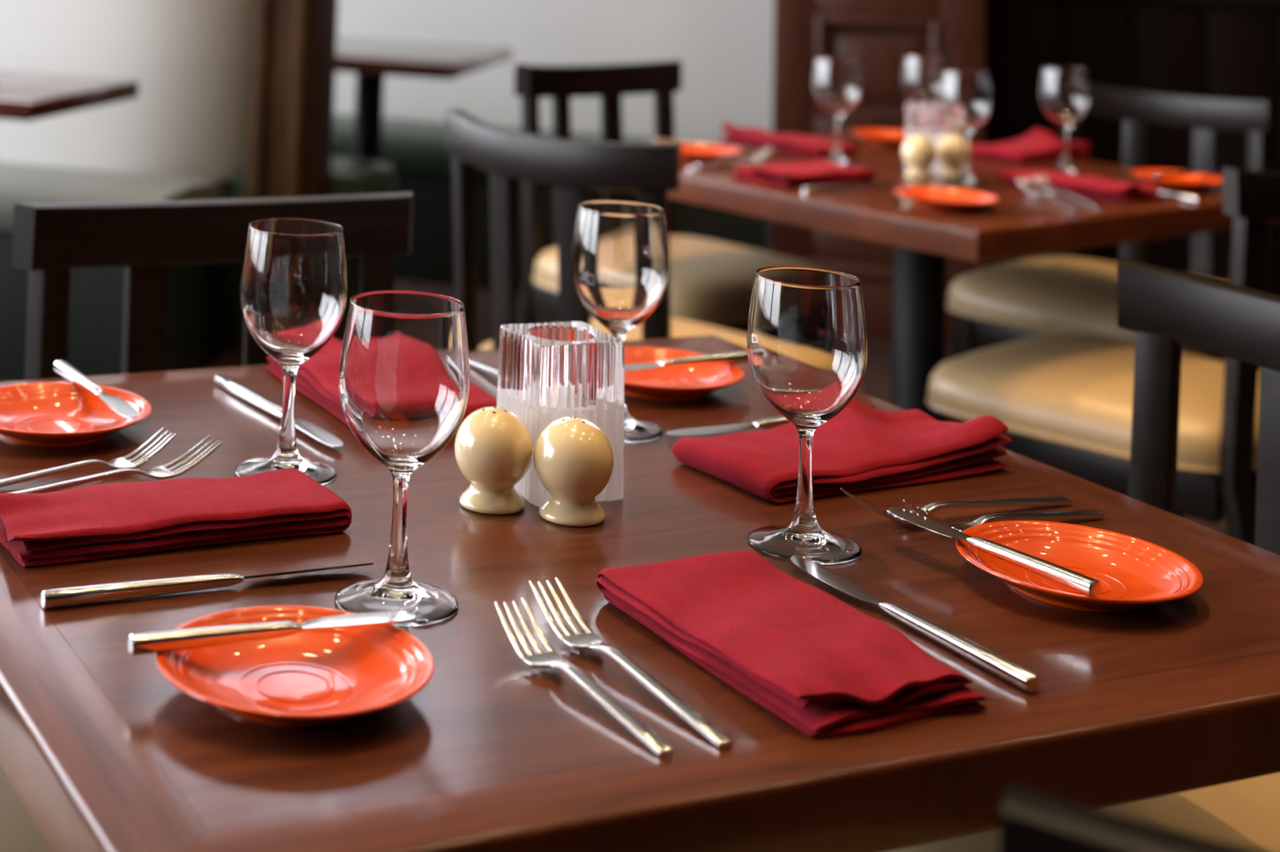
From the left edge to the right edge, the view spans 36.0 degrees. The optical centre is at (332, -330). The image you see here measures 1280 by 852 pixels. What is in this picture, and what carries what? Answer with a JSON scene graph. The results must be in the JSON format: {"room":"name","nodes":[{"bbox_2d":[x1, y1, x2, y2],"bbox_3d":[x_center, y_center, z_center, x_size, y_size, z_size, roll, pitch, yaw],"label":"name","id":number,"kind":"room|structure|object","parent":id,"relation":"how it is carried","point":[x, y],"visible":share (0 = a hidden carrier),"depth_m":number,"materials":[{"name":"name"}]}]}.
{"room":"restaurant dining room","nodes":[
{"label":"restaurant dining room","id":0,"kind":"room"},
{"bbox_2d":[333,0,773,141],"bbox_3d":[-0.391,0.167,6.936,3.980,3.600,0.201,0,-7,18],"label":"wall","id":1,"kind":"structure","parent":0,"point":[725,48],"depth_m":6.29,"materials":[{"name":"grey paint"}]},
{"bbox_2d":[204,280,1227,534],"bbox_3d":[0.354,1.460,1.695,9.100,0.100,9.900,0,-7,18],"label":"floor","id":2,"kind":"structure","parent":0,"point":[877,383],"depth_m":5.22,"materials":[{"name":"carpet"}]},
{"bbox_2d":[0,764,50,851],"bbox_3d":[-0.432,0.895,1.303,0.576,0.870,0.480,5,-7,-23],"label":"dining chair","id":3,"kind":"object","parent":2,"relation":"on","point":[19,833],"visible":0.09,"depth_m":1.34,"materials":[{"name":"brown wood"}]},
{"bbox_2d":[0,70,139,121],"bbox_3d":[-1.086,1.265,4.235,1.165,0.750,0.540,0,-7,18],"label":"table","id":4,"kind":"object","parent":2,"relation":"on","point":[24,96],"visible":1,"depth_m":4.10,"materials":[{"name":"brown wood"}]},
{"bbox_2d":[0,0,253,382],"bbox_3d":[-1.526,1.202,5.267,2.680,1.075,0.825,0,-7,18],"label":"wall","id":5,"kind":"structure","parent":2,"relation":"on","point":[187,125],"depth_m":4.97,"materials":[{"name":"white paint"}]},
{"bbox_2d":[10,192,413,380],"bbox_3d":[-0.049,0.965,1.778,0.480,0.870,0.576,5,-7,-23],"label":"dining chair","id":6,"kind":"object","parent":2,"relation":"on","point":[50,240],"visible":0.17,"depth_m":2.00,"materials":[{"name":"brown wood"}]},
{"bbox_2d":[238,0,337,366],"bbox_3d":[-0.087,0.700,4.883,0.150,2.100,0.250,0,-7,18],"label":"post","id":7,"kind":"object","parent":2,"relation":"on","point":[294,49],"visible":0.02,"depth_m":4.75,"materials":[{"name":"brown wood"}]},
{"bbox_2d":[203,155,395,354],"bbox_3d":[-1.179,1.547,5.519,2.780,0.475,0.450,0,-7,18],"label":"bench","id":8,"kind":"object","parent":2,"relation":"on","point":[349,175],"visible":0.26,"depth_m":4.97,"materials":[{"name":"black leather"}]},
{"bbox_2d":[335,36,512,161],"bbox_3d":[-0.182,1.453,5.556,1.250,0.750,0.720,0,-7,18],"label":"table","id":9,"kind":"object","parent":2,"relation":"on","point":[371,59],"visible":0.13,"depth_m":5.47,"materials":[{"name":"brown wood"}]},
{"bbox_2d":[332,113,771,293],"bbox_3d":[-0.521,1.687,6.424,3.860,0.455,0.440,0,-7,18],"label":"bench","id":10,"kind":"object","parent":2,"relation":"on","point":[417,154],"visible":0.15,"depth_m":5.95,"materials":[{"name":"black leather"}]},
{"bbox_2d":[0,335,1279,851],"bbox_3d":[0.142,0.988,1.382,0.914,0.750,0.878,5,-7,-23],"label":"dining table","id":11,"kind":"object","parent":2,"relation":"on","point":[497,752],"visible":0.68,"depth_m":1.10,"materials":[{"name":"brown wood"}]},
{"bbox_2d":[0,382,151,446],"bbox_3d":[-0.224,0.606,1.559,0.155,0.019,0.155,-2,-8,30],"label":"bread plate","id":12,"kind":"object","parent":11,"relation":"on","point":[44,414],"visible":0.92,"depth_m":1.59,"materials":[{"name":"orange ceramic"}]},
{"bbox_2d":[53,360,138,417],"bbox_3d":[-0.196,0.597,1.597,0.018,0.010,0.172,6,-7,-27],"label":"butter knife","id":13,"kind":"object","parent":12,"relation":"on","point":[120,406],"visible":1,"depth_m":1.59,"materials":[{"name":"silver metal"}]},
{"bbox_2d":[0,427,176,487],"bbox_3d":[-0.193,0.590,1.437,0.162,0.025,0.024,7,-8,-33],"label":"fork","id":14,"kind":"object","parent":11,"relation":"on","point":[120,463],"visible":0.98,"depth_m":1.45,"materials":[{"name":"silver metal"}]},
{"bbox_2d":[7,435,222,493],"bbox_3d":[-0.168,0.589,1.417,0.188,0.025,0.024,6,-8,-32],"label":"fork","id":15,"kind":"object","parent":11,"relation":"on","point":[159,473],"visible":0.97,"depth_m":1.43,"materials":[{"name":"silver metal"}]},
{"bbox_2d":[0,467,351,566],"bbox_3d":[-0.114,0.582,1.333,0.246,0.025,0.098,5,-7,-24],"label":"napkin","id":16,"kind":"object","parent":11,"relation":"on","point":[109,520],"visible":1,"depth_m":1.31,"materials":[{"name":"fabric"}]},
{"bbox_2d":[40,562,373,608],"bbox_3d":[-0.076,0.578,1.222,0.222,0.010,0.017,5,-7,-23],"label":"table knife","id":17,"kind":"object","parent":11,"relation":"on","point":[120,591],"visible":1,"depth_m":1.20,"materials":[{"name":"silver metal"}]},
{"bbox_2d":[213,373,343,447],"bbox_3d":[-0.046,0.625,1.625,0.018,0.010,0.222,6,-7,-29],"label":"table knife","id":18,"kind":"object","parent":11,"relation":"on","point":[227,384],"visible":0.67,"depth_m":1.63,"materials":[{"name":"silver metal"}]},
{"bbox_2d":[235,217,346,484],"bbox_3d":[-0.032,0.521,1.478,0.083,0.184,0.083,5,-7,-23],"label":"wine glass","id":19,"kind":"object","parent":11,"relation":"on","point":[293,288],"visible":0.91,"depth_m":1.46,"materials":[{"name":"clear glass"}]},
{"bbox_2d":[155,604,434,726],"bbox_3d":[-0.021,0.558,1.070,0.155,0.019,0.155,8,-9,-40],"label":"bread plate","id":20,"kind":"object","parent":11,"relation":"on","point":[324,677],"visible":0.91,"depth_m":1.08,"materials":[{"name":"orange ceramic"}]},
{"bbox_2d":[128,611,416,655],"bbox_3d":[-0.032,0.547,1.098,0.172,0.010,0.018,5,-7,-21],"label":"butter knife","id":21,"kind":"object","parent":20,"relation":"on","point":[143,643],"visible":1,"depth_m":1.08,"materials":[{"name":"silver metal"}]},
{"bbox_2d":[265,337,497,431],"bbox_3d":[0.044,0.626,1.702,0.137,0.034,0.247,5,-7,-22],"label":"napkin","id":22,"kind":"object","parent":11,"relation":"on","point":[317,378],"visible":0.14,"depth_m":1.68,"materials":[{"name":"fabric"}]},
{"bbox_2d":[334,289,469,626],"bbox_3d":[0.044,0.495,1.219,0.083,0.184,0.083,7,-8,-35],"label":"wine glass","id":23,"kind":"object","parent":11,"relation":"on","point":[404,376],"visible":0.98,"depth_m":1.20,"materials":[{"name":"clear glass"}]},
{"bbox_2d":[468,357,497,375],"bbox_3d":[0.162,0.641,1.756,0.024,0.025,0.188,5,-7,-20],"label":"fork","id":24,"kind":"object","parent":11,"relation":"on","point":[473,362],"visible":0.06,"depth_m":1.80,"materials":[{"name":"silver metal"}]},
{"bbox_2d":[453,406,533,515],"bbox_3d":[0.118,0.578,1.415,0.058,0.069,0.058,-4,-9,43],"label":"shaker","id":25,"kind":"object","parent":11,"relation":"on","point":[493,446],"visible":1,"depth_m":1.40,"materials":[{"name":"beige ceramic"}]},
{"bbox_2d":[497,320,624,506],"bbox_3d":[0.173,0.563,1.465,0.076,0.114,0.076,5,-7,-20],"label":"votive holder","id":26,"kind":"object","parent":11,"relation":"on","point":[549,372],"visible":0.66,"depth_m":1.44,"materials":[{"name":"clear glass"}]},
{"bbox_2d":[533,416,613,526],"bbox_3d":[0.175,0.578,1.396,0.058,0.069,0.058,1,-7,15],"label":"shaker","id":27,"kind":"object","parent":11,"relation":"on","point":[573,460],"visible":1,"depth_m":1.38,"materials":[{"name":"beige ceramic"}]},
{"bbox_2d":[494,597,673,758],"bbox_3d":[0.141,0.562,1.080,0.024,0.025,0.162,5,-7,-25],"label":"fork","id":28,"kind":"object","parent":11,"relation":"on","point":[551,659],"visible":1,"depth_m":1.09,"materials":[{"name":"silver metal"}]},
{"bbox_2d":[570,200,669,443],"bbox_3d":[0.244,0.550,1.636,0.083,0.184,0.083,6,-7,-29],"label":"wine glass","id":29,"kind":"object","parent":11,"relation":"on","point":[620,262],"visible":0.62,"depth_m":1.61,"materials":[{"name":"clear glass"}]},
{"bbox_2d":[529,577,732,749],"bbox_3d":[0.170,0.566,1.105,0.024,0.025,0.188,5,-7,-24],"label":"fork","id":30,"kind":"object","parent":11,"relation":"on","point":[589,640],"visible":1,"depth_m":1.11,"materials":[{"name":"silver metal"}]},
{"bbox_2d":[624,346,744,399],"bbox_3d":[0.302,0.652,1.776,0.160,0.019,0.160,4,-7,-15],"label":"bread plate","id":31,"kind":"object","parent":11,"relation":"on","point":[661,383],"visible":0.7,"depth_m":1.79,"materials":[{"name":"orange ceramic"}]},
{"bbox_2d":[624,351,748,371],"bbox_3d":[0.315,0.637,1.769,0.172,0.010,0.018,6,-7,-26],"label":"butter knife","id":32,"kind":"object","parent":31,"relation":"on","point":[733,357],"visible":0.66,"depth_m":1.78,"materials":[{"name":"silver metal"}]},
{"bbox_2d":[666,405,875,436],"bbox_3d":[0.379,0.645,1.647,0.222,0.010,0.018,6,-7,-26],"label":"table knife","id":33,"kind":"object","parent":11,"relation":"on","point":[771,423],"visible":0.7,"depth_m":1.62,"materials":[{"name":"silver metal"}]},
{"bbox_2d":[595,551,987,737],"bbox_3d":[0.268,0.577,1.156,0.127,0.023,0.221,5,-7,-23],"label":"napkin","id":34,"kind":"object","parent":11,"relation":"on","point":[824,666],"visible":1,"depth_m":1.12,"materials":[{"name":"fabric"}]},
{"bbox_2d":[746,266,866,564],"bbox_3d":[0.335,0.522,1.359,0.083,0.184,0.083,2,-7,-2],"label":"wine glass","id":35,"kind":"object","parent":11,"relation":"on","point":[806,335],"visible":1,"depth_m":1.34,"materials":[{"name":"clear glass"}]},
{"bbox_2d":[671,399,1012,503],"bbox_3d":[0.412,0.620,1.548,0.257,0.040,0.122,6,-7,-28],"label":"napkin","id":36,"kind":"object","parent":11,"relation":"on","point":[863,447],"visible":0.94,"depth_m":1.52,"materials":[{"name":"fabric"}]},
{"bbox_2d":[791,555,1039,693],"bbox_3d":[0.357,0.594,1.208,0.018,0.010,0.222,5,-7,-23],"label":"table knife","id":37,"kind":"object","parent":11,"relation":"on","point":[1027,681],"visible":1,"depth_m":1.18,"materials":[{"name":"silver metal"}]},
{"bbox_2d":[840,487,1071,524],"bbox_3d":[0.467,0.614,1.427,0.210,0.028,0.027,5,-7,-25],"label":"fork","id":38,"kind":"object","parent":11,"relation":"on","point":[1059,500],"visible":0.82,"depth_m":1.43,"materials":[{"name":"silver metal"}]},
{"bbox_2d":[902,499,1103,532],"bbox_3d":[0.493,0.612,1.401,0.182,0.028,0.027,6,-7,-26],"label":"fork","id":39,"kind":"object","parent":11,"relation":"on","point":[1077,514],"visible":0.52,"depth_m":1.40,"materials":[{"name":"silver metal"}]},
{"bbox_2d":[955,520,1203,612],"bbox_3d":[0.498,0.604,1.288,0.155,0.019,0.155,2,-7,3],"label":"bread plate","id":40,"kind":"object","parent":11,"relation":"on","point":[1132,573],"visible":0.88,"depth_m":1.31,"materials":[{"name":"orange ceramic"}]},
{"bbox_2d":[888,507,1100,596],"bbox_3d":[0.438,0.587,1.290,0.018,0.010,0.172,6,-8,-30],"label":"butter knife","id":41,"kind":"object","parent":40,"relation":"on","point":[1085,584],"visible":1,"depth_m":1.26,"materials":[{"name":"silver metal"}]},
{"bbox_2d":[444,108,862,392],"bbox_3d":[0.458,1.108,2.853,0.576,0.870,0.480,8,-9,-41],"label":"dining chair","id":42,"kind":"object","parent":2,"relation":"on","point":[575,167],"visible":0.24,"depth_m":2.75,"materials":[{"name":"brown wood"}]},
{"bbox_2d":[514,60,827,333],"bbox_3d":[0.642,1.211,3.686,0.480,0.870,0.576,7,-8,-34],"label":"dining chair","id":43,"kind":"object","parent":2,"relation":"on","point":[712,281],"visible":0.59,"depth_m":3.74,"materials":[{"name":"brown wood"}]},
{"bbox_2d":[633,131,1279,416],"bbox_3d":[1.008,1.242,3.303,0.914,0.750,0.878,7,-8,-36],"label":"dining table","id":44,"kind":"object","parent":2,"relation":"on","point":[1020,224],"visible":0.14,"depth_m":3.06,"materials":[{"name":"brown wood"}]},
{"bbox_2d":[680,143,743,162],"bbox_3d":[0.645,0.850,3.386,0.160,0.019,0.160,4,-7,-15],"label":"bread plate","id":45,"kind":"object","parent":44,"relation":"on","point":[688,153],"visible":0.63,"depth_m":3.36,"materials":[{"name":"orange ceramic"}]},
{"bbox_2d":[655,137,754,149],"bbox_3d":[0.658,0.838,3.400,0.172,0.010,0.018,0,-7,16],"label":"butter knife","id":46,"kind":"object","parent":45,"relation":"on","point":[683,143],"visible":0.95,"depth_m":3.40,"materials":[{"name":"silver metal"}]},
{"bbox_2d":[688,149,770,170],"bbox_3d":[0.678,0.837,3.292,0.188,0.025,0.024,7,-8,-35],"label":"fork","id":47,"kind":"object","parent":44,"relation":"on","point":[753,162],"visible":1,"depth_m":3.31,"materials":[{"name":"silver metal"}]},
{"bbox_2d":[695,146,774,166],"bbox_3d":[0.699,0.844,3.341,0.188,0.025,0.024,7,-8,-37],"label":"fork","id":48,"kind":"object","parent":44,"relation":"on","point":[763,148],"visible":0.64,"depth_m":3.34,"materials":[{"name":"silver metal"}]},
{"bbox_2d":[720,122,857,158],"bbox_3d":[0.848,0.871,3.579,0.130,0.038,0.231,8,-9,-41],"label":"napkin","id":49,"kind":"object","parent":44,"relation":"on","point":[792,144],"visible":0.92,"depth_m":3.54,"materials":[{"name":"fabric"}]},
{"bbox_2d":[728,159,875,187],"bbox_3d":[0.776,0.828,3.171,0.231,0.025,0.123,7,-8,-36],"label":"napkin","id":50,"kind":"object","parent":44,"relation":"on","point":[819,172],"visible":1,"depth_m":3.13,"materials":[{"name":"fabric"}]},
{"bbox_2d":[813,56,861,167],"bbox_3d":[0.890,0.777,3.392,0.083,0.184,0.083,5,-7,-23],"label":"wine glass","id":51,"kind":"object","parent":44,"relation":"on","point":[837,81],"visible":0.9,"depth_m":3.37,"materials":[{"name":"clear glass"}]},
{"bbox_2d":[801,182,896,194],"bbox_3d":[0.830,0.827,3.086,0.222,0.010,0.018,7,-8,-35],"label":"table knife","id":52,"kind":"object","parent":44,"relation":"on","point":[813,189],"visible":1,"depth_m":3.06,"materials":[{"name":"silver metal"}]},
{"bbox_2d":[848,128,905,146],"bbox_3d":[1.079,0.905,3.721,0.155,0.019,0.155,-4,-9,42],"label":"bread plate","id":53,"kind":"object","parent":44,"relation":"on","point":[883,137],"visible":0.73,"depth_m":3.76,"materials":[{"name":"orange ceramic"}]},
{"bbox_2d":[901,135,937,178],"bbox_3d":[0.998,0.825,3.270,0.058,0.069,0.058,5,-7,-23],"label":"shaker","id":54,"kind":"object","parent":44,"relation":"on","point":[919,153],"visible":1,"depth_m":3.25,"materials":[{"name":"beige ceramic"}]},
{"bbox_2d":[902,53,948,102],"bbox_3d":[1.090,0.801,3.534,0.083,0.184,0.083,5,-7,-23],"label":"wine glass","id":55,"kind":"object","parent":44,"relation":"on","point":[922,77],"visible":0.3,"depth_m":3.51,"materials":[{"name":"clear glass"}]},
{"bbox_2d":[904,101,962,173],"bbox_3d":[1.055,0.816,3.368,0.076,0.114,0.076,7,-8,-36],"label":"votive holder","id":56,"kind":"object","parent":44,"relation":"on","point":[926,119],"visible":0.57,"depth_m":3.34,"materials":[{"name":"clear glass"}]},
{"bbox_2d":[893,186,999,212],"bbox_3d":[0.938,0.811,2.944,0.155,0.019,0.155,5,-7,-23],"label":"bread plate","id":57,"kind":"object","parent":44,"relation":"on","point":[937,198],"visible":1,"depth_m":2.97,"materials":[{"name":"orange ceramic"}]},
{"bbox_2d":[936,135,971,177],"bbox_3d":[1.064,0.831,3.294,0.058,0.069,0.058,5,-7,-23],"label":"shaker","id":58,"kind":"object","parent":44,"relation":"on","point":[949,148],"visible":0.78,"depth_m":3.28,"materials":[{"name":"beige ceramic"}]},
{"bbox_2d":[939,69,991,186],"bbox_3d":[1.060,0.764,3.222,0.083,0.184,0.083,5,-7,-23],"label":"wine glass","id":59,"kind":"object","parent":44,"relation":"on","point":[965,95],"visible":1,"depth_m":3.20,"materials":[{"name":"clear glass"}]},
{"bbox_2d":[969,128,1090,164],"bbox_3d":[1.308,0.890,3.605,0.231,0.042,0.124,7,-8,-38],"label":"napkin","id":60,"kind":"object","parent":44,"relation":"on","point":[1039,145],"visible":0.98,"depth_m":3.56,"materials":[{"name":"fabric"}]},
{"bbox_2d":[1016,177,1079,212],"bbox_3d":[1.131,0.826,3.037,0.024,0.025,0.188,3,-7,-5],"label":"fork","id":61,"kind":"object","parent":44,"relation":"on","point":[1033,193],"visible":1,"depth_m":3.07,"materials":[{"name":"silver metal"}]},
{"bbox_2d":[1040,66,1089,175],"bbox_3d":[1.287,0.792,3.380,0.083,0.184,0.083,5,-7,-23],"label":"wine glass","id":62,"kind":"object","parent":44,"relation":"on","point":[1064,91],"visible":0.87,"depth_m":3.36,"materials":[{"name":"clear glass"}]},
{"bbox_2d":[1032,174,1102,209],"bbox_3d":[1.174,0.831,3.068,0.024,0.025,0.188,3,-7,-8],"label":"fork","id":63,"kind":"object","parent":44,"relation":"on","point":[1045,189],"visible":1,"depth_m":3.10,"materials":[{"name":"silver metal"}]},
{"bbox_2d":[999,168,1164,202],"bbox_3d":[1.235,0.844,3.174,0.127,0.029,0.229,7,-8,-36],"label":"napkin","id":64,"kind":"object","parent":44,"relation":"on","point":[1095,187],"visible":0.94,"depth_m":3.12,"materials":[{"name":"fabric"}]},
{"bbox_2d":[1128,168,1222,191],"bbox_3d":[1.438,0.868,3.269,0.155,0.019,0.155,1,-7,9],"label":"bread plate","id":65,"kind":"object","parent":44,"relation":"on","point":[1200,182],"visible":0.9,"depth_m":3.25,"materials":[{"name":"orange ceramic"}]},
{"bbox_2d":[1152,171,1218,179],"bbox_3d":[1.447,0.854,3.263,0.172,0.010,0.018,6,-8,-32],"label":"butter knife","id":66,"kind":"object","parent":65,"relation":"on","point":[1182,174],"visible":1,"depth_m":3.24,"materials":[{"name":"silver metal"}]},
{"bbox_2d":[1156,190,1200,203],"bbox_3d":[1.336,0.859,3.181,0.018,0.010,0.222,6,-7,-28],"label":"table knife","id":67,"kind":"object","parent":44,"relation":"on","point":[1166,194],"visible":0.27,"depth_m":3.11,"materials":[{"name":"silver metal"}]},
{"bbox_2d":[886,258,1279,851],"bbox_3d":[0.646,0.965,1.536,0.576,0.870,0.480,5,-7,-22],"label":"dining chair","id":68,"kind":"object","parent":2,"relation":"on","point":[1166,309],"visible":0.16,"depth_m":1.76,"materials":[{"name":"brown wood"}]},
{"bbox_2d":[925,167,1279,545],"bbox_3d":[1.219,1.136,2.828,0.480,0.870,0.576,8,-9,-42],"label":"dining chair","id":69,"kind":"object","parent":2,"relation":"on","point":[1064,401],"visible":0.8,"depth_m":2.69,"materials":[{"name":"beige leather"}]},
{"bbox_2d":[946,83,1279,517],"bbox_3d":[1.477,1.235,3.608,0.576,0.870,0.480,9,-9,-44],"label":"dining chair","id":70,"kind":"object","parent":2,"relation":"on","point":[1067,293],"visible":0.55,"depth_m":3.62,"materials":[{"name":"brown wood"}]},
{"bbox_2d":[1000,782,1261,851],"bbox_3d":[0.434,0.880,0.869,0.480,0.870,0.576,3,-7,-4],"label":"dining chair","id":71,"kind":"object","parent":2,"relation":"on","point":[1031,820],"visible":1,"depth_m":0.70,"materials":[{"name":"brown wood"}]},
{"bbox_2d":[984,0,1279,295],"bbox_3d":[4.010,0.185,5.559,4.200,3.600,0.240,0,-7,18],"label":"wall","id":72,"kind":"structure","parent":0,"point":[1211,48],"depth_m":5.83,"materials":[{"name":"brown wood"}]},
{"bbox_2d":[770,0,985,347],"bbox_3d":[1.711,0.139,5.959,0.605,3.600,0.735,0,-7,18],"label":"door","id":73,"kind":"structure","parent":72,"relation":"in","point":[879,34],"depth_m":5.53,"materials":[{"name":"brown wood"}]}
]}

